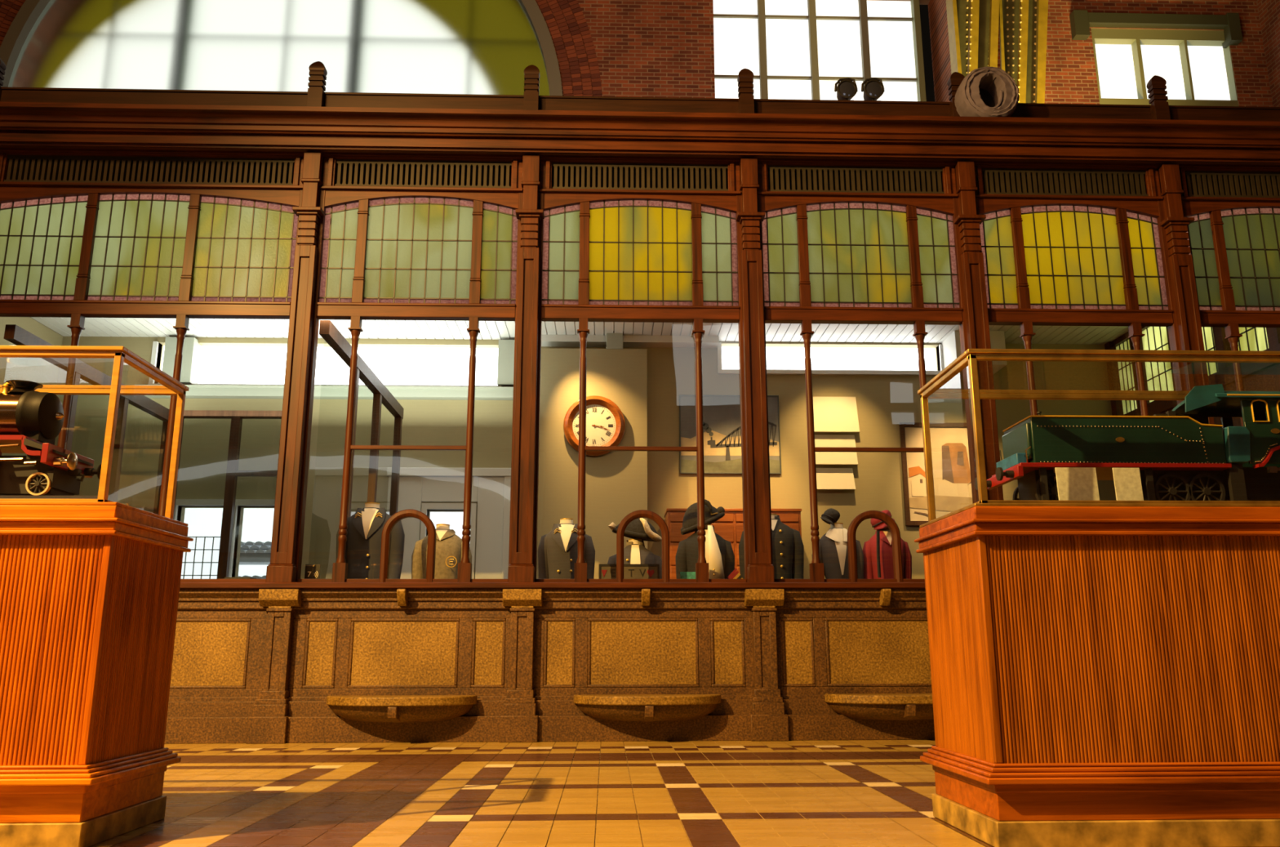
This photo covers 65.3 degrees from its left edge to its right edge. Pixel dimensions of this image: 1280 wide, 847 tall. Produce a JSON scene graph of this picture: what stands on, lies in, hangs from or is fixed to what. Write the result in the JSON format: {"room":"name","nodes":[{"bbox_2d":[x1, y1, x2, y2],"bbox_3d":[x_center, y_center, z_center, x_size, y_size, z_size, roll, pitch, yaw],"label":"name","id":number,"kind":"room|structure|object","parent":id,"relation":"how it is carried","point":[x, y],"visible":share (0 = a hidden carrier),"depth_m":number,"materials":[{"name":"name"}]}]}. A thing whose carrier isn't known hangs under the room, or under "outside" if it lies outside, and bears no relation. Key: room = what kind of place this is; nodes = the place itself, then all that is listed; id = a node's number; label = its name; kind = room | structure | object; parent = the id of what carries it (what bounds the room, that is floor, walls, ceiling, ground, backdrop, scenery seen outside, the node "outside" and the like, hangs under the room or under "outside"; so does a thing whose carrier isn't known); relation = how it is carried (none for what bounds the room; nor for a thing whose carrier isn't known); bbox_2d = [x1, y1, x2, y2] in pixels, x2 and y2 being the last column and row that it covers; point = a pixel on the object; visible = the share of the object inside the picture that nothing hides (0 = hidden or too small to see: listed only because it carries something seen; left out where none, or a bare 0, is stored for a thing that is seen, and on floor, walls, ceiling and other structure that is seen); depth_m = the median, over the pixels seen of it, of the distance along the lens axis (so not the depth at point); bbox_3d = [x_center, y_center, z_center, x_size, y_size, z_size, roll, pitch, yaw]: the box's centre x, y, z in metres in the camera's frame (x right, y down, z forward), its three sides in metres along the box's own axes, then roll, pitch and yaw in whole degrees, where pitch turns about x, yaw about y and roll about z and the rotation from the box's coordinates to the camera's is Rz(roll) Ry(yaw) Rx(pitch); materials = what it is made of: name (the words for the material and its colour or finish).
{"room":"railway museum","nodes":[
{"label":"railway museum","id":0,"kind":"room"},
{"bbox_2d":[0,316,62,455],"bbox_3d":[-7.001,0.664,9.823,0.150,4.370,4.100,0,-13,-2],"label":"wall","id":1,"kind":"structure","parent":0,"point":[38,370],"depth_m":11.40,"materials":[{"name":"paint"}]},
{"bbox_2d":[89,739,993,846],"bbox_3d":[-0.656,1.744,4.507,27.000,0.120,22.000,0,-13,-2],"label":"floor","id":2,"kind":"structure","parent":0,"point":[801,793],"depth_m":4.57,"materials":[{"name":"beige tile"}]},
{"bbox_2d":[0,345,193,846],"bbox_3d":[-3.208,0.625,3.772,2.748,1.748,0.720,0,-13,-2],"label":"showcase","id":3,"kind":"object","parent":2,"relation":"on","point":[90,588],"visible":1,"depth_m":3.53,"materials":[{"name":"red wood"}]},
{"bbox_2d":[0,494,128,505],"bbox_3d":[-3.227,0.313,3.822,2.400,0.050,0.216,0,-13,-2],"label":"track","id":4,"kind":"object","parent":3,"relation":"on","point":[2,496],"visible":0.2,"depth_m":3.75,"materials":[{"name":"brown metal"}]},
{"bbox_2d":[0,379,101,495],"bbox_3d":[-3.253,0.045,3.882,2.230,0.500,0.340,0,-13,-2],"label":"locomotive","id":5,"kind":"object","parent":4,"relation":"on","point":[31,420],"visible":0.97,"depth_m":3.84,"materials":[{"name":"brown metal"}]},
{"bbox_2d":[164,588,935,743],"bbox_3d":[-0.052,1.797,7.488,13.200,1.096,0.305,0,-13,-2],"label":"dado","id":6,"kind":"object","parent":2,"relation":"on","point":[250,665],"depth_m":7.47,"materials":[{"name":"stone"}]},
{"bbox_2d":[326,694,477,722],"bbox_3d":[-1.733,2.046,7.131,1.089,0.194,0.360,0,-13,-2],"label":"stone bench","id":7,"kind":"object","parent":6,"relation":"attached to","point":[366,708],"visible":1,"depth_m":7.06,"materials":[{"name":"stone"}]},
{"bbox_2d":[330,703,473,721],"bbox_3d":[-1.734,2.078,7.156,1.036,0.118,0.297,0,-13,-2],"label":"ledge shelf","id":8,"kind":"object","parent":7,"relation":"on","point":[358,712],"depth_m":7.08,"materials":[{"name":"stone"}]},
{"bbox_2d":[179,582,925,588],"bbox_3d":[-0.059,1.272,7.763,13.200,0.049,0.500,0,-13,-2],"label":"window sill","id":9,"kind":"structure","parent":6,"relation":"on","point":[183,584],"depth_m":7.50,"materials":[{"name":"brown wood"}]},
{"bbox_2d":[265,152,325,582],"bbox_3d":[-2.720,-0.513,7.975,0.230,3.538,0.215,0,-13,-2],"label":"wooden pillar","id":10,"kind":"structure","parent":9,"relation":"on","point":[287,537],"depth_m":7.91,"materials":[{"name":"brown wood"}]},
{"bbox_2d":[304,564,320,578],"bbox_3d":[-2.550,1.174,7.776,0.116,0.159,0.013,0,-13,-2],"label":"number sign","id":11,"kind":"object","parent":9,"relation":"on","point":[312,571],"visible":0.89,"depth_m":7.78,"materials":[{"name":"black"}]},
{"bbox_2d":[296,151,523,582],"bbox_3d":[-1.816,-0.522,8.048,1.672,3.585,0.125,0,-13,-2],"label":"window","id":12,"kind":"structure","parent":9,"relation":"on","point":[407,236],"depth_m":8.27,"materials":[{"name":"brown wood"}]},
{"bbox_2d":[334,159,511,187],"bbox_3d":[-1.820,-2.083,8.434,1.528,0.260,0.065,0,-13,-2],"label":"grille","id":13,"kind":"object","parent":12,"relation":"attached to","point":[458,173],"depth_m":8.42,"materials":[{"name":"brown wood"}]},
{"bbox_2d":[507,155,544,582],"bbox_3d":[-0.909,-0.504,8.034,0.230,3.538,0.215,0,-13,-2],"label":"wooden pillar","id":14,"kind":"structure","parent":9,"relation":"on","point":[523,522],"depth_m":7.96,"materials":[{"name":"brown wood"}]},
{"bbox_2d":[599,564,659,578],"bbox_3d":[-0.087,1.222,8.055,0.488,0.178,0.022,0,-13,-2],"label":"letter board","id":15,"kind":"object","parent":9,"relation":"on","point":[606,571],"visible":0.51,"depth_m":8.06,"materials":[{"name":"brown"}]},
{"bbox_2d":[0,87,1279,582],"bbox_3d":[-0.006,-0.809,8.028,13.300,4.127,0.410,0,-13,-2],"label":"window","id":16,"kind":"structure","parent":9,"relation":"on","point":[181,235],"depth_m":8.28,"materials":[{"name":"brown wood"}]},
{"bbox_2d":[0,58,6,99],"bbox_3d":[-5.427,-2.818,8.372,0.134,0.576,0.084,0,-13,-2],"label":"finial","id":17,"kind":"object","parent":16,"relation":"on","point":[2,66],"visible":1,"depth_m":8.41,"materials":[{"name":"brown wood"}]},
{"bbox_2d":[4,155,294,185],"bbox_3d":[-4.079,-2.095,8.361,2.424,0.260,0.065,0,-13,-2],"label":"grille","id":18,"kind":"object","parent":16,"relation":"attached to","point":[137,169],"depth_m":8.34,"materials":[{"name":"brown wood"}]},
{"bbox_2d":[306,61,327,106],"bbox_3d":[-2.738,-2.804,8.460,0.134,0.576,0.084,0,-13,-2],"label":"finial","id":19,"kind":"object","parent":16,"relation":"on","point":[317,73],"visible":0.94,"depth_m":8.44,"materials":[{"name":"brown wood"}]},
{"bbox_2d":[523,65,540,110],"bbox_3d":[-0.925,-2.795,8.518,0.134,0.576,0.084,0,-13,-2],"label":"finial","id":20,"kind":"object","parent":16,"relation":"on","point":[531,73],"visible":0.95,"depth_m":8.49,"materials":[{"name":"brown wood"}]},
{"bbox_2d":[737,68,754,113],"bbox_3d":[0.910,-2.785,8.578,0.134,0.576,0.084,0,-13,-2],"label":"finial","id":21,"kind":"object","parent":16,"relation":"on","point":[745,77],"visible":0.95,"depth_m":8.55,"materials":[{"name":"brown wood"}]},
{"bbox_2d":[834,77,857,100],"bbox_3d":[1.798,-2.897,8.743,0.206,0.254,0.140,0,-13,-2],"label":"spotlight","id":22,"kind":"object","parent":16,"relation":"on","point":[846,89],"visible":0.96,"depth_m":8.69,"materials":[{"name":"grey metal"}]},
{"bbox_2d":[861,77,884,101],"bbox_3d":[2.033,-2.898,8.751,0.206,0.258,0.140,0,-13,-2],"label":"spotlight","id":23,"kind":"object","parent":16,"relation":"on","point":[873,89],"visible":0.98,"depth_m":8.70,"materials":[{"name":"grey metal"}]},
{"bbox_2d":[946,71,964,116],"bbox_3d":[2.747,-2.776,8.638,0.134,0.576,0.084,0,-13,-2],"label":"finial","id":24,"kind":"object","parent":16,"relation":"on","point":[956,78],"visible":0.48,"depth_m":8.64,"materials":[{"name":"brown wood"}]},
{"bbox_2d":[954,66,1019,117],"bbox_3d":[2.956,-2.771,8.527,0.506,0.510,0.250,0,-13,-2],"label":"roll","id":25,"kind":"object","parent":16,"relation":"on","point":[985,91],"visible":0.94,"depth_m":8.44,"materials":[{"name":"brown fabric"}]},
{"bbox_2d":[1146,75,1170,119],"bbox_3d":[4.515,-2.767,8.695,0.134,0.576,0.084,0,-13,-2],"label":"finial","id":26,"kind":"object","parent":16,"relation":"on","point":[1159,107],"visible":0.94,"depth_m":8.68,"materials":[{"name":"brown wood"}]},
{"bbox_2d":[535,155,746,582],"bbox_3d":[0.005,-0.513,8.107,1.692,3.585,0.125,0,-13,-2],"label":"window","id":27,"kind":"structure","parent":9,"relation":"on","point":[626,238],"depth_m":8.33,"materials":[{"name":"brown wood"}]},
{"bbox_2d":[551,162,728,191],"bbox_3d":[0.001,-2.074,8.493,1.548,0.260,0.065,0,-13,-2],"label":"grille","id":28,"kind":"object","parent":27,"relation":"attached to","point":[713,176],"depth_m":8.48,"materials":[{"name":"brown wood"}]},
{"bbox_2d":[680,571,695,578],"bbox_3d":[0.379,1.217,7.866,0.124,0.102,0.006,0,-13,-2],"label":"card","id":29,"kind":"object","parent":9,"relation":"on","point":[683,575],"visible":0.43,"depth_m":7.87,"materials":[{"name":"green paper"}]},
{"bbox_2d":[727,568,742,578],"bbox_3d":[0.765,1.225,7.953,0.146,0.146,0.015,0,-13,-2],"label":"striped ribbon","id":30,"kind":"object","parent":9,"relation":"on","point":[734,575],"visible":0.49,"depth_m":7.95,"materials":[{"name":"red fabric"}]},
{"bbox_2d":[735,158,774,582],"bbox_3d":[0.922,-0.494,8.093,0.230,3.538,0.215,0,-13,-2],"label":"wooden pillar","id":31,"kind":"structure","parent":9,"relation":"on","point":[756,485],"depth_m":8.02,"materials":[{"name":"brown wood"}]},
{"bbox_2d":[756,158,962,582],"bbox_3d":[1.844,-0.504,8.167,1.708,3.585,0.125,0,-13,-2],"label":"window","id":32,"kind":"structure","parent":9,"relation":"on","point":[845,241],"depth_m":8.39,"materials":[{"name":"brown wood"}]},
{"bbox_2d":[767,164,944,193],"bbox_3d":[1.840,-2.064,8.553,1.564,0.260,0.065,0,-13,-2],"label":"grille","id":33,"kind":"object","parent":32,"relation":"attached to","point":[908,179],"depth_m":8.53,"materials":[{"name":"brown wood"}]},
{"bbox_2d":[952,161,1003,502],"bbox_3d":[2.769,-0.485,8.153,0.230,3.538,0.215,0,-13,-2],"label":"wooden pillar","id":34,"kind":"structure","parent":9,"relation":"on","point":[974,329],"depth_m":8.23,"materials":[{"name":"brown wood"}]},
{"bbox_2d":[972,160,1173,415],"bbox_3d":[3.652,-0.494,8.226,1.630,3.585,0.125,0,-13,-2],"label":"window","id":35,"kind":"structure","parent":9,"relation":"on","point":[1063,243],"depth_m":8.47,"materials":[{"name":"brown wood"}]},
{"bbox_2d":[982,168,1148,195],"bbox_3d":[3.648,-2.055,8.611,1.486,0.260,0.065,0,-13,-2],"label":"grille","id":36,"kind":"object","parent":35,"relation":"attached to","point":[1036,181],"depth_m":8.59,"materials":[{"name":"brown wood"}]},
{"bbox_2d":[1156,164,1214,424],"bbox_3d":[4.538,-0.476,8.210,0.230,3.538,0.215,0,-13,-2],"label":"wooden pillar","id":37,"kind":"structure","parent":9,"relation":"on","point":[1185,332],"depth_m":8.34,"materials":[{"name":"brown wood"}]},
{"bbox_2d":[1178,164,1279,426],"bbox_3d":[5.447,-0.485,8.284,1.680,3.585,0.125,0,-13,-2],"label":"window","id":38,"kind":"structure","parent":9,"relation":"on","point":[1234,232],"depth_m":8.53,"materials":[{"name":"brown wood"}]},
{"bbox_2d":[1184,170,1279,197],"bbox_3d":[5.442,-2.046,8.670,1.536,0.260,0.065,0,-13,-2],"label":"grille","id":39,"kind":"object","parent":38,"relation":"attached to","point":[1228,184],"depth_m":8.64,"materials":[{"name":"brown wood"}]},
{"bbox_2d":[573,693,720,721],"bbox_3d":[0.061,2.055,7.189,1.089,0.194,0.360,0,-13,-2],"label":"stone bench","id":40,"kind":"object","parent":6,"relation":"attached to","point":[624,707],"visible":1,"depth_m":7.12,"materials":[{"name":"stone"}]},
{"bbox_2d":[577,702,717,720],"bbox_3d":[0.060,2.087,7.214,1.036,0.118,0.297,0,-13,-2],"label":"ledge shelf","id":41,"kind":"object","parent":40,"relation":"attached to","point":[609,711],"depth_m":7.13,"materials":[{"name":"stone"}]},
{"bbox_2d":[824,693,933,719],"bbox_3d":[1.920,2.064,7.250,1.089,0.194,0.360,0,-13,-2],"label":"stone bench","id":42,"kind":"object","parent":6,"relation":"attached to","point":[896,706],"visible":0.66,"depth_m":7.17,"materials":[{"name":"stone"}]},
{"bbox_2d":[828,702,933,719],"bbox_3d":[1.919,2.097,7.275,1.036,0.118,0.297,0,-13,-2],"label":"ledge shelf","id":43,"kind":"object","parent":42,"relation":"attached to","point":[867,710],"depth_m":7.18,"materials":[{"name":"stone"}]},
{"bbox_2d":[914,348,1279,846],"bbox_3d":[2.682,0.641,3.859,3.092,1.728,0.740,0,-13,-2],"label":"showcase","id":44,"kind":"object","parent":2,"relation":"on","point":[1104,673],"visible":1,"depth_m":3.48,"materials":[{"name":"brown wood"}]},
{"bbox_2d":[1054,466,1099,500],"bbox_3d":[1.655,0.247,3.779,0.154,0.165,0.014,0,-13,-2],"label":"card","id":45,"kind":"object","parent":44,"relation":"on","point":[1073,483],"visible":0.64,"depth_m":3.78,"materials":[{"name":"paper"}]},
{"bbox_2d":[1111,467,1143,500],"bbox_3d":[1.850,0.248,3.785,0.101,0.165,0.014,0,-13,-2],"label":"card","id":46,"kind":"object","parent":44,"relation":"on","point":[1127,482],"visible":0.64,"depth_m":3.79,"materials":[{"name":"paper"}]},
{"bbox_3d":[2.696,0.363,3.953,2.750,0.012,0.230,0,-13,-2],"label":"track","id":47,"kind":"object","parent":44,"relation":"in","visible":0},
{"bbox_2d":[973,411,1231,500],"bbox_3d":[1.815,0.163,3.969,0.902,0.391,0.330,0,-13,-2],"label":"tender","id":48,"kind":"object","parent":47,"relation":"on","point":[1176,457],"visible":0.94,"depth_m":3.86,"materials":[{"name":"green metal"}]},
{"bbox_2d":[1152,383,1279,500],"bbox_3d":[2.989,0.121,4.017,1.763,0.487,0.336,0,-13,-2],"label":"locomotive","id":49,"kind":"object","parent":47,"relation":"on","point":[1252,449],"visible":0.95,"depth_m":3.88,"materials":[{"name":"green metal"}]},
{"bbox_2d":[1104,326,1279,431],"bbox_3d":[5.970,0.660,10.158,0.180,4.470,3.940,0,-13,-2],"label":"window","id":50,"kind":"structure","parent":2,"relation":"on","point":[1122,375],"depth_m":10.94,"materials":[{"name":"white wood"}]},
{"bbox_2d":[31,316,1128,344],"bbox_3d":[-0.506,-1.506,10.422,12.850,0.100,3.920,0,-13,-2],"label":"ceiling","id":51,"kind":"structure","parent":0,"point":[94,326],"depth_m":11.94,"materials":[{"name":"white"}]},
{"bbox_2d":[541,334,719,347],"bbox_3d":[-0.142,-1.004,12.218,2.200,0.085,0.220,0,-13,-2],"label":"beam","id":52,"kind":"structure","parent":51,"relation":"attached to","point":[547,340],"depth_m":12.13,"materials":[{"name":"white"}]},
{"bbox_2d":[54,336,1116,578],"bbox_3d":[-0.569,1.130,11.934,12.850,4.370,0.200,0,-13,-2],"label":"wall","id":53,"kind":"structure","parent":0,"point":[883,402],"depth_m":12.01,"materials":[{"name":"paint"}]},
{"bbox_2d":[173,498,223,520],"bbox_3d":[-5.123,1.500,11.620,0.690,1.230,0.150,0,-13,-2],"label":"window frame","id":54,"kind":"structure","parent":53,"relation":"in","point":[204,502],"depth_m":11.68,"materials":[{"name":"white"}]},
{"bbox_2d":[180,536,220,578],"bbox_3d":[-5.108,1.664,11.440,0.600,0.740,0.030,0,-13,-2],"label":"screen","id":55,"kind":"object","parent":54,"relation":"attached to","point":[202,562],"visible":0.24,"depth_m":11.46,"materials":[{"name":"white"}]},
{"bbox_2d":[228,498,275,577],"bbox_3d":[-4.438,1.503,11.642,0.680,1.230,0.150,0,-13,-2],"label":"window","id":56,"kind":"structure","parent":53,"relation":"in","point":[257,502],"depth_m":11.69,"materials":[{"name":"white"}]},
{"bbox_2d":[133,384,513,399],"bbox_3d":[-3.689,-0.368,11.985,4.600,0.120,0.200,0,-13,-2],"label":"ceiling light","id":57,"kind":"object","parent":53,"relation":"attached to","point":[195,391],"visible":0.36,"depth_m":11.94,"materials":[{"name":"grey plastic"}]},
{"bbox_2d":[147,337,514,386],"bbox_3d":[-3.668,-0.701,12.164,4.450,0.608,0.280,0,-13,-2],"label":"window","id":58,"kind":"structure","parent":53,"relation":"in","point":[201,365],"depth_m":12.28,"materials":[{"name":"white glass"}]},
{"bbox_2d":[420,502,476,578],"bbox_3d":[-2.249,1.534,11.709,0.640,1.190,0.150,0,-13,-2],"label":"window","id":59,"kind":"structure","parent":53,"relation":"in","point":[424,506],"depth_m":11.74,"materials":[{"name":"white"}]},
{"bbox_2d":[386,466,511,578],"bbox_3d":[-2.246,1.861,11.570,1.480,2.730,0.075,0,-13,-2],"label":"door","id":60,"kind":"structure","parent":53,"relation":"in","point":[491,486],"depth_m":11.79,"materials":[{"name":"white paint"}]},
{"bbox_2d":[679,394,781,474],"bbox_3d":[1.085,0.131,12.091,1.218,0.971,0.035,0,-13,-2],"label":"framed painting","id":61,"kind":"object","parent":53,"relation":"attached to","point":[721,413],"visible":0.75,"depth_m":12.08,"materials":[{"name":"grey paper"}]},
{"bbox_2d":[717,342,943,375],"bbox_3d":[2.362,-0.779,12.421,2.820,0.395,0.210,0,-13,-2],"label":"window","id":62,"kind":"structure","parent":53,"relation":"in","point":[780,360],"depth_m":12.51,"materials":[{"name":"white glass"}]},
{"bbox_2d":[816,467,855,489],"bbox_3d":[2.313,0.662,11.967,0.501,0.277,0.128,0,-13,-2],"label":"board","id":63,"kind":"object","parent":53,"relation":"attached to","point":[826,477],"visible":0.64,"depth_m":11.96,"materials":[{"name":"beige"}]},
{"bbox_2d":[814,434,857,464],"bbox_3d":[2.336,0.316,12.047,0.539,0.384,0.128,0,-13,-2],"label":"board","id":64,"kind":"object","parent":53,"relation":"attached to","point":[820,440],"visible":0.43,"depth_m":12.02,"materials":[{"name":"beige"}]},
{"bbox_2d":[813,396,859,431],"bbox_3d":[2.359,-0.111,12.145,0.570,0.464,0.128,0,-13,-2],"label":"board","id":65,"kind":"object","parent":53,"relation":"attached to","point":[831,414],"visible":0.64,"depth_m":12.13,"materials":[{"name":"beige paper"}]},
{"bbox_2d":[899,422,973,525],"bbox_3d":[3.750,0.606,12.063,1.171,1.256,0.035,0,-13,-2],"label":"framed print","id":66,"kind":"object","parent":53,"relation":"attached to","point":[948,441],"visible":0.55,"depth_m":12.06,"materials":[{"name":"beige paper"}]},
{"bbox_2d":[941,330,1007,375],"bbox_3d":[4.061,-0.850,12.181,0.600,0.420,0.500,0,-13,-2],"label":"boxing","id":67,"kind":"structure","parent":53,"relation":"attached to","point":[951,345],"depth_m":11.98,"materials":[{"name":"white"}]},
{"bbox_2d":[536,347,648,578],"bbox_3d":[-0.550,1.169,11.680,1.270,4.181,0.280,0,-13,-2],"label":"pier","id":68,"kind":"object","parent":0,"point":[616,481],"visible":0.48,"depth_m":11.72,"materials":[{"name":"beige paint"}]},
{"bbox_2d":[563,395,625,456],"bbox_3d":[-0.537,0.025,11.743,0.729,0.729,0.105,0,-13,-2],"label":"wall clock","id":69,"kind":"object","parent":68,"relation":"attached to","point":[605,420],"visible":0.87,"depth_m":11.73,"materials":[{"name":"brown wood"}]},
{"bbox_2d":[606,331,623,348],"bbox_3d":[-0.308,-0.979,12.135,0.222,0.218,0.260,0,-13,-2],"label":"emergency light","id":70,"kind":"object","parent":68,"relation":"attached to","point":[614,340],"visible":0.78,"depth_m":12.02,"materials":[{"name":"grey plastic"}]},
{"bbox_2d":[2,0,1272,344],"bbox_3d":[-1.053,-3.057,17.488,27.000,15.000,1.200,0,-13,-2],"label":"wall","id":71,"kind":"structure","parent":0,"point":[643,48],"depth_m":17.89,"materials":[{"name":"red brick"}]},
{"bbox_2d":[8,0,549,95],"bbox_3d":[-6.467,-6.651,18.092,12.780,9.900,0.900,0,-13,-2],"label":"window","id":72,"kind":"structure","parent":71,"relation":"in","point":[414,46],"depth_m":17.64,"materials":[{"name":"white glass"}]},
{"bbox_2d":[0,0,562,95],"bbox_3d":[-6.259,-6.049,17.449,9.840,8.440,0.260,0,-13,-2],"label":"trim","id":73,"kind":"structure","parent":71,"relation":"attached to","point":[30,11],"depth_m":17.46,"materials":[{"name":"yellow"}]},
{"bbox_2d":[0,0,602,96],"bbox_3d":[-6.261,-8.120,17.843,11.220,5.605,0.050,0,-13,-2],"label":"brick arch","id":74,"kind":"object","parent":71,"relation":"attached to","point":[6,18],"visible":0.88,"depth_m":17.62,"materials":[{"name":"red brick"}]},
{"bbox_2d":[713,0,926,101],"bbox_3d":[3.131,-4.939,18.498,4.470,6.700,0.180,0,-13,-2],"label":"window","id":75,"kind":"structure","parent":71,"relation":"in","point":[793,49],"depth_m":19.07,"materials":[{"name":"white glass"}]},
{"bbox_2d":[1069,9,1242,106],"bbox_3d":[9.321,-5.944,17.908,3.035,2.970,0.380,0,-13,-2],"label":"window","id":76,"kind":"structure","parent":71,"relation":"in","point":[1192,64],"depth_m":18.13,"materials":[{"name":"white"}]},
{"bbox_2d":[946,0,1048,103],"bbox_3d":[6.175,-4.420,16.670,1.704,7.263,0.571,0,-13,-2],"label":"steel arch","id":77,"kind":"object","parent":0,"point":[972,24],"visible":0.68,"depth_m":17.02,"materials":[{"name":"yellow metal"}]},
{"bbox_2d":[1256,0,1279,106],"bbox_3d":[11.939,-5.564,6.592,0.500,15.000,22.000,0,-13,-2],"label":"wall","id":78,"kind":"structure","parent":0,"point":[1268,11],"depth_m":17.91,"materials":[{"name":"red brick"}]},
{"bbox_3d":[-0.496,2.786,9.431,12.850,0.030,3.950,0,-13,-2],"label":"floor","id":79,"kind":"structure","parent":0,"visible":0},
{"bbox_2d":[4,324,168,514],"bbox_3d":[-5.170,1.101,9.282,0.080,3.210,3.080,0,-13,-2],"label":"door frame","id":80,"kind":"structure","parent":79,"relation":"on","point":[15,334],"depth_m":9.82,"materials":[{"name":"brown wood"}]},
{"bbox_2d":[173,409,282,578],"bbox_3d":[-4.703,1.479,11.203,1.339,3.323,0.080,0,-13,-2],"label":"wall","id":81,"kind":"structure","parent":79,"relation":"on","point":[233,472],"depth_m":11.39,"materials":[{"name":"grey paint"}]},
{"bbox_2d":[319,320,404,516],"bbox_3d":[-2.641,1.085,9.371,0.080,3.270,3.080,0,-13,-2],"label":"wall","id":82,"kind":"structure","parent":79,"relation":"on","point":[328,331],"depth_m":9.94,"materials":[{"name":"brown wood"}]},
{"bbox_2d":[336,502,404,578],"bbox_3d":[-2.298,1.585,8.386,0.577,1.856,0.340,0,-13,-2],"label":"suit jacket","id":83,"kind":"object","parent":79,"relation":"on","point":[365,526],"visible":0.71,"depth_m":8.41,"materials":[{"name":"black fabric"}]},
{"bbox_2d":[411,523,471,578],"bbox_3d":[-1.719,1.700,8.528,0.486,1.693,0.349,-6,-14,23],"label":"display","id":84,"kind":"object","parent":79,"relation":"on","point":[448,544],"visible":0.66,"depth_m":8.57,"materials":[{"name":"beige fabric"}]},
{"bbox_2d":[537,517,595,578],"bbox_3d":[-0.633,1.657,8.421,0.461,1.725,0.347,-6,-14,25],"label":"display","id":85,"kind":"object","parent":79,"relation":"on","point":[557,549],"visible":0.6,"depth_m":8.46,"materials":[{"name":"grey fabric"}]},
{"bbox_2d":[607,538,662,578],"bbox_3d":[-0.042,1.747,8.426,0.511,1.548,0.340,0,-13,-2],"label":"display","id":86,"kind":"object","parent":79,"relation":"on","point":[635,552],"visible":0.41,"depth_m":8.49,"materials":[{"name":"grey fabric"}]},
{"bbox_2d":[608,517,661,541],"bbox_3d":[-0.045,0.916,8.604,0.459,0.209,0.276,0,-13,-2],"label":"hat","id":87,"kind":"object","parent":86,"relation":"on","point":[638,528],"visible":0.86,"depth_m":8.52,"materials":[{"name":"black fabric"}]},
{"bbox_2d":[675,523,734,578],"bbox_3d":[0.559,1.686,8.455,0.476,1.679,0.348,-6,-14,24],"label":"display","id":88,"kind":"object","parent":79,"relation":"on","point":[719,553],"visible":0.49,"depth_m":8.50,"materials":[{"name":"black fabric"}]},
{"bbox_2d":[680,498,724,534],"bbox_3d":[0.541,0.812,8.658,0.386,0.298,0.255,0,-13,-2],"label":"hat","id":89,"kind":"object","parent":88,"relation":"on","point":[690,522],"visible":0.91,"depth_m":8.58,"materials":[{"name":"black fabric"}]},
{"bbox_2d":[663,507,801,578],"bbox_3d":[1.060,2.083,11.325,1.532,2.175,0.592,0,-13,-2],"label":"tall cabinet","id":90,"kind":"object","parent":79,"relation":"on","point":[730,526],"visible":0.17,"depth_m":11.24,"materials":[{"name":"brown wood"}]},
{"bbox_2d":[738,513,804,578],"bbox_3d":[1.134,1.647,8.488,0.565,1.767,0.340,0,-13,-2],"label":"display","id":91,"kind":"object","parent":79,"relation":"on","point":[788,547],"visible":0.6,"depth_m":8.54,"materials":[{"name":"black fabric"}]},
{"bbox_2d":[818,507,863,578],"bbox_3d":[1.703,1.622,8.495,0.390,1.816,0.377,-10,-16,37],"label":"display","id":92,"kind":"object","parent":79,"relation":"on","point":[833,545],"depth_m":8.54,"materials":[{"name":"grey fabric"}]},
{"bbox_2d":[862,509,911,578],"bbox_3d":[2.144,1.641,8.575,0.416,1.811,0.338,6,-14,-25],"label":"display","id":93,"kind":"object","parent":79,"relation":"on","point":[877,550],"depth_m":8.62,"materials":[{"name":"red fabric"}]},
{"bbox_3d":[-3.076,1.235,7.819,0.250,0.017,0.150,0,-13,-2],"label":"stack","id":94,"kind":"object","parent":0,"visible":0},
{"bbox_2d":[224,577,256,578],"bbox_3d":[-3.126,1.217,7.822,0.200,0.019,0.150,0,-13,-2],"label":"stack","id":95,"kind":"object","parent":94,"relation":"on","point":[224,577],"visible":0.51,"depth_m":7.75,"materials":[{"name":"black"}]},
{"label":"outside","id":96,"kind":"structure","parent":0,"visible":0},
{"bbox_2d":[239,541,271,564],"bbox_3d":[-4.062,1.786,13.884,6.000,0.310,0.520,0,-13,-2],"label":"tiled roof","id":97,"kind":"structure","parent":96,"point":[259,552],"depth_m":13.63,"materials":[{"name":"grey tile"}]},
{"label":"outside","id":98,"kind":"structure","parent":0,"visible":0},
{"bbox_2d":[238,574,266,578],"bbox_3d":[-4.048,2.185,13.383,6.000,0.310,0.520,0,-13,-2],"label":"tiled roof","id":99,"kind":"structure","parent":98,"point":[245,575],"depth_m":13.41,"materials":[{"name":"grey tile"}]},
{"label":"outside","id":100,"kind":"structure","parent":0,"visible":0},
{"bbox_2d":[183,507,471,576],"bbox_3d":[-3.975,1.761,14.293,7.000,4.200,0.100,0,-13,-2],"label":"wall","id":101,"kind":"structure","parent":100,"point":[257,522],"depth_m":14.26,"materials":[{"name":"white"}]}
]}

